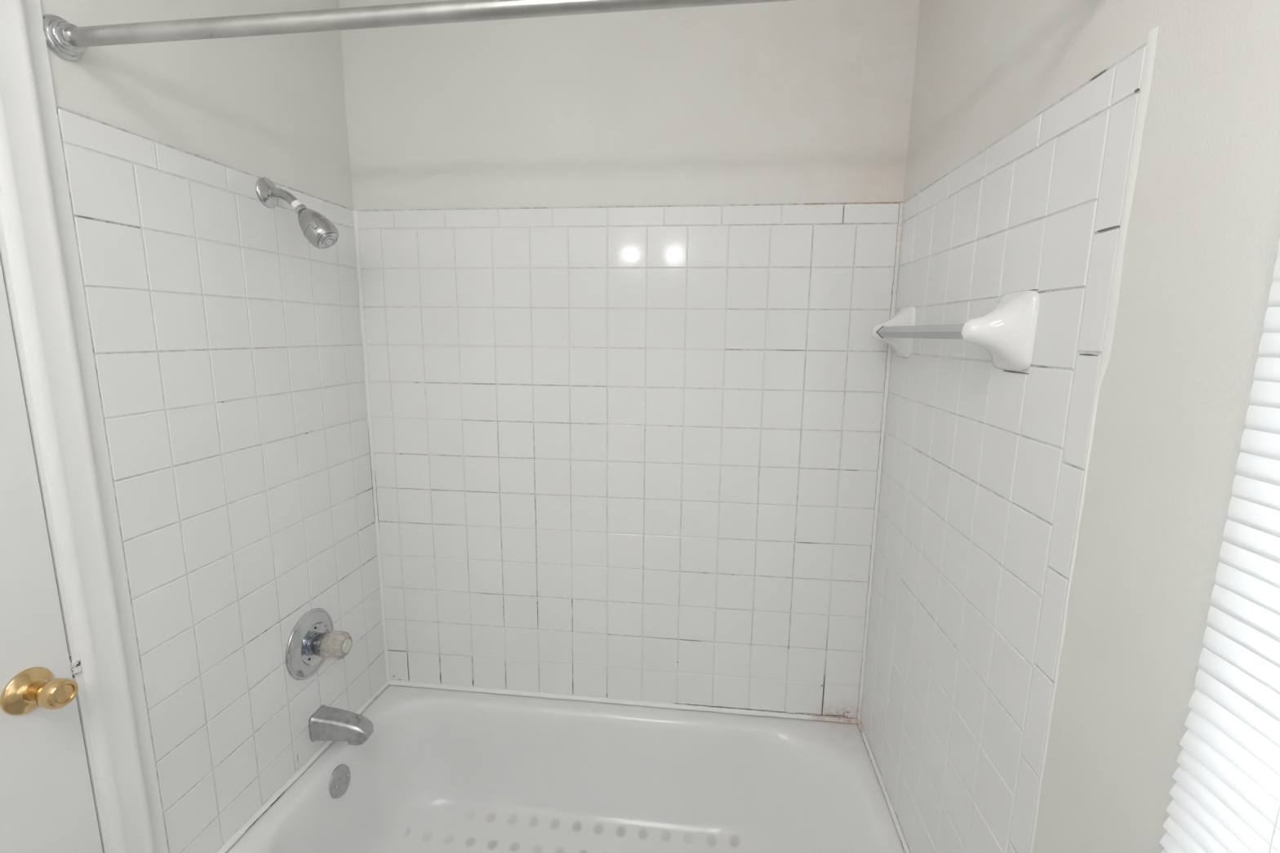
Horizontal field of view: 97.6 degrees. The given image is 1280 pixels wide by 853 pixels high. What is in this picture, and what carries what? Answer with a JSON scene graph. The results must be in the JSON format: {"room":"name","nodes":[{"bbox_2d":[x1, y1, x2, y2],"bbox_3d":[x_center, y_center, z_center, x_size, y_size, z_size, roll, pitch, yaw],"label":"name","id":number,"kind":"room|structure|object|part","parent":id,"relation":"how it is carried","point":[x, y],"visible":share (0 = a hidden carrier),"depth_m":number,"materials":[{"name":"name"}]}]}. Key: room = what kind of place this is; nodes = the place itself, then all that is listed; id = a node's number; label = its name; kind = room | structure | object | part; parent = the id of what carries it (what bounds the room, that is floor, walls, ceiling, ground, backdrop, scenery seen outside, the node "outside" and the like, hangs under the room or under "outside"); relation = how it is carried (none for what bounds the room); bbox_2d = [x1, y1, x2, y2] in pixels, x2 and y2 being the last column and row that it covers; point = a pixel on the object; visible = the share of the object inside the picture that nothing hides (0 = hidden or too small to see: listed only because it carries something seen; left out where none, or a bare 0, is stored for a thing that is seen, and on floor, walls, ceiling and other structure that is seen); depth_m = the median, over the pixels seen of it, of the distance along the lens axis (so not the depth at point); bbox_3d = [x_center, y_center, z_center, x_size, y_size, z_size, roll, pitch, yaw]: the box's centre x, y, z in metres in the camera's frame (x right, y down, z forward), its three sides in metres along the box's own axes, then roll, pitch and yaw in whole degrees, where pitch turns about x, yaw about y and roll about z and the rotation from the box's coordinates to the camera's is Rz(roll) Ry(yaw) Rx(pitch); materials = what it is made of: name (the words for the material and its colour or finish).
{"room":"bathroom","nodes":[
{"label":"bathroom","id":0,"kind":"room"},
{"bbox_2d":[40,0,386,852],"bbox_3d":[-0.997,0.190,0.713,0.120,2.440,2.056,2,10,6],"label":"wall","id":1,"kind":"structure","parent":0,"point":[227,347],"depth_m":1.19,"materials":[{"name":"tile"}]},
{"bbox_2d":[0,259,102,852],"bbox_3d":[-0.951,0.424,0.535,0.102,2.022,0.771,2,10,6],"label":"door","id":2,"kind":"structure","parent":1,"relation":"in","point":[47,804],"depth_m":0.85,"materials":[{"name":"paint"}]},
{"bbox_3d":[-0.923,0.401,0.850,0.013,0.067,0.067,2,10,6],"label":"handle","id":3,"kind":"part","parent":2,"relation":"part of","materials":[{"name":"gold metal"}]},
{"bbox_3d":[-0.892,0.402,0.847,0.056,0.044,0.044,2,10,6],"label":"knob","id":4,"kind":"part","parent":2,"relation":"part of","materials":[{"name":"gold metal"}]},
{"bbox_3d":[-0.934,0.388,0.915,0.033,0.045,0.010,2,10,6],"label":"strike plate","id":5,"kind":"part","parent":2,"relation":"part of","materials":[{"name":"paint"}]},
{"bbox_2d":[0,0,168,852],"bbox_3d":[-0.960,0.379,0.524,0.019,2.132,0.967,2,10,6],"label":"trim","id":6,"kind":"structure","parent":1,"relation":"attached to","point":[36,211],"depth_m":0.89,"materials":[{"name":"paint"}]},
{"bbox_2d":[255,177,338,248],"bbox_3d":[-0.773,-0.486,1.277,0.163,0.157,0.072,2,10,6],"label":"shower","id":7,"kind":"object","parent":1,"relation":"attached to","point":[318,230],"visible":1,"depth_m":1.26,"materials":[{"name":"silver metal"}]},
{"bbox_3d":[-0.813,-0.520,1.279,0.081,0.048,0.021,2,10,6],"label":"arm","id":8,"kind":"part","parent":7,"relation":"part of","materials":[{"name":"silver metal"}]},
{"bbox_3d":[-0.725,-0.449,1.246,0.020,0.020,0.009,3,10,12],"label":"spray lever","id":9,"kind":"part","parent":7,"relation":"part of","materials":[{"name":"silver metal"}]},
{"bbox_2d":[214,680,389,852],"bbox_3d":[-0.867,0.881,1.468,0.013,0.049,0.760,2,10,6],"label":"trim","id":10,"kind":"structure","parent":1,"relation":"attached to","point":[240,832],"depth_m":1.38,"materials":[{"name":"white plastic"}]},
{"bbox_2d":[284,608,352,679],"bbox_3d":[-0.812,0.570,1.463,0.106,0.176,0.176,2,10,6],"label":"shower valve","id":11,"kind":"object","parent":1,"relation":"attached to","point":[313,641],"visible":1,"depth_m":1.44,"materials":[{"name":"silver metal"}]},
{"bbox_3d":[-0.790,0.570,1.460,0.058,0.070,0.070,2,10,6],"label":"knob","id":12,"kind":"part","parent":11,"relation":"part of","materials":[{"name":"clear plastic"}]},
{"bbox_2d":[308,705,373,745],"bbox_3d":[-0.792,0.798,1.497,0.150,0.073,0.063,2,10,6],"label":"tub spout","id":13,"kind":"object","parent":1,"relation":"attached to","point":[327,723],"visible":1,"depth_m":1.48,"materials":[{"name":"silver metal"}]},
{"bbox_3d":[-0.744,0.775,1.488,0.016,0.019,0.016,2,10,6],"label":"diverter pull","id":14,"kind":"part","parent":13,"relation":"part of","materials":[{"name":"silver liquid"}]},
{"bbox_2d":[352,209,390,681],"bbox_3d":[-0.820,0.113,1.719,0.013,1.478,0.003,-7,12,-38],"label":"trim","id":15,"kind":"structure","parent":1,"relation":"attached to","point":[355,220],"depth_m":1.71,"materials":[{"name":"white plastic"}]},
{"bbox_2d":[42,0,792,62],"bbox_3d":[-0.152,-0.588,0.784,1.512,0.072,0.061,2,10,7],"label":"curtain rod","id":16,"kind":"object","parent":1,"relation":"attached to","point":[68,42],"visible":1,"depth_m":0.81,"materials":[{"name":"metal"}]},
{"bbox_2d":[338,0,919,718],"bbox_3d":[-0.070,0.036,1.687,1.740,2.440,0.126,2,10,6],"label":"wall","id":17,"kind":"structure","parent":0,"point":[627,277],"depth_m":1.57,"materials":[{"name":"tile"}]},
{"bbox_2d":[388,680,859,724],"bbox_3d":[-0.086,0.860,1.757,1.500,0.011,0.011,2,10,6],"label":"trim","id":18,"kind":"structure","parent":17,"relation":"attached to","point":[395,682],"depth_m":1.75,"materials":[{"name":"white plastic"}]},
{"bbox_2d":[857,201,904,721],"bbox_3d":[0.662,0.156,1.555,0.003,1.478,0.015,-7,12,-38],"label":"trim","id":19,"kind":"structure","parent":17,"relation":"attached to","point":[899,233],"depth_m":1.55,"materials":[{"name":"white plastic"}]},
{"bbox_2d":[861,0,1279,852],"bbox_3d":[0.613,0.237,0.535,0.122,2.440,2.056,2,10,6],"label":"wall","id":20,"kind":"structure","parent":0,"point":[1023,115],"depth_m":0.77,"materials":[{"name":"paint"}]},
{"bbox_2d":[857,721,911,852],"bbox_3d":[0.611,0.959,1.311,0.010,0.039,0.760,2,10,6],"label":"trim","id":21,"kind":"structure","parent":20,"relation":"attached to","point":[894,816],"depth_m":1.43,"materials":[{"name":"white plastic"}]},
{"bbox_2d":[871,290,1039,371],"bbox_3d":[0.591,-0.195,1.147,0.081,0.124,0.609,2,10,6],"label":"towel bar","id":22,"kind":"object","parent":20,"relation":"attached to","point":[1008,331],"visible":1,"depth_m":0.89,"materials":[{"name":"white ceramic"}]},
{"bbox_2d":[1029,25,1159,852],"bbox_3d":[0.576,0.283,0.760,0.002,1.490,0.014,2,10,6],"label":"trim","id":23,"kind":"structure","parent":20,"relation":"attached to","point":[1153,33],"depth_m":0.68,"materials":[{"name":"paint"}]},
{"bbox_2d":[1159,240,1279,852],"bbox_3d":[0.485,0.029,0.093,0.038,1.163,0.788,2,10,6],"label":"window blind","id":24,"kind":"object","parent":20,"relation":"attached to","point":[1225,793],"visible":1,"depth_m":0.48,"materials":[{"name":"white plastic"}]},
{"bbox_3d":[0.480,0.038,0.095,0.027,1.105,0.588,2,10,6],"label":"ladder cord","id":25,"kind":"part","parent":24,"relation":"part of","materials":[{"name":"white plastic"}]},
{"bbox_3d":[-0.181,1.467,0.829,1.790,0.100,2.290,2,10,6],"label":"floor","id":26,"kind":"structure","parent":0,"visible":0},
{"bbox_2d":[226,684,904,852],"bbox_3d":[-0.131,1.100,1.418,1.498,0.421,0.764,2,10,6],"label":"bathtub","id":27,"kind":"object","parent":26,"relation":"on","point":[438,771],"visible":0.99,"depth_m":1.67,"materials":[{"name":"ceramic"}]},
{"bbox_3d":[-0.800,0.946,1.495,0.023,0.077,0.077,2,10,6],"label":"overflow plate","id":28,"kind":"part","parent":27,"relation":"part of","materials":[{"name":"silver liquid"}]}
]}

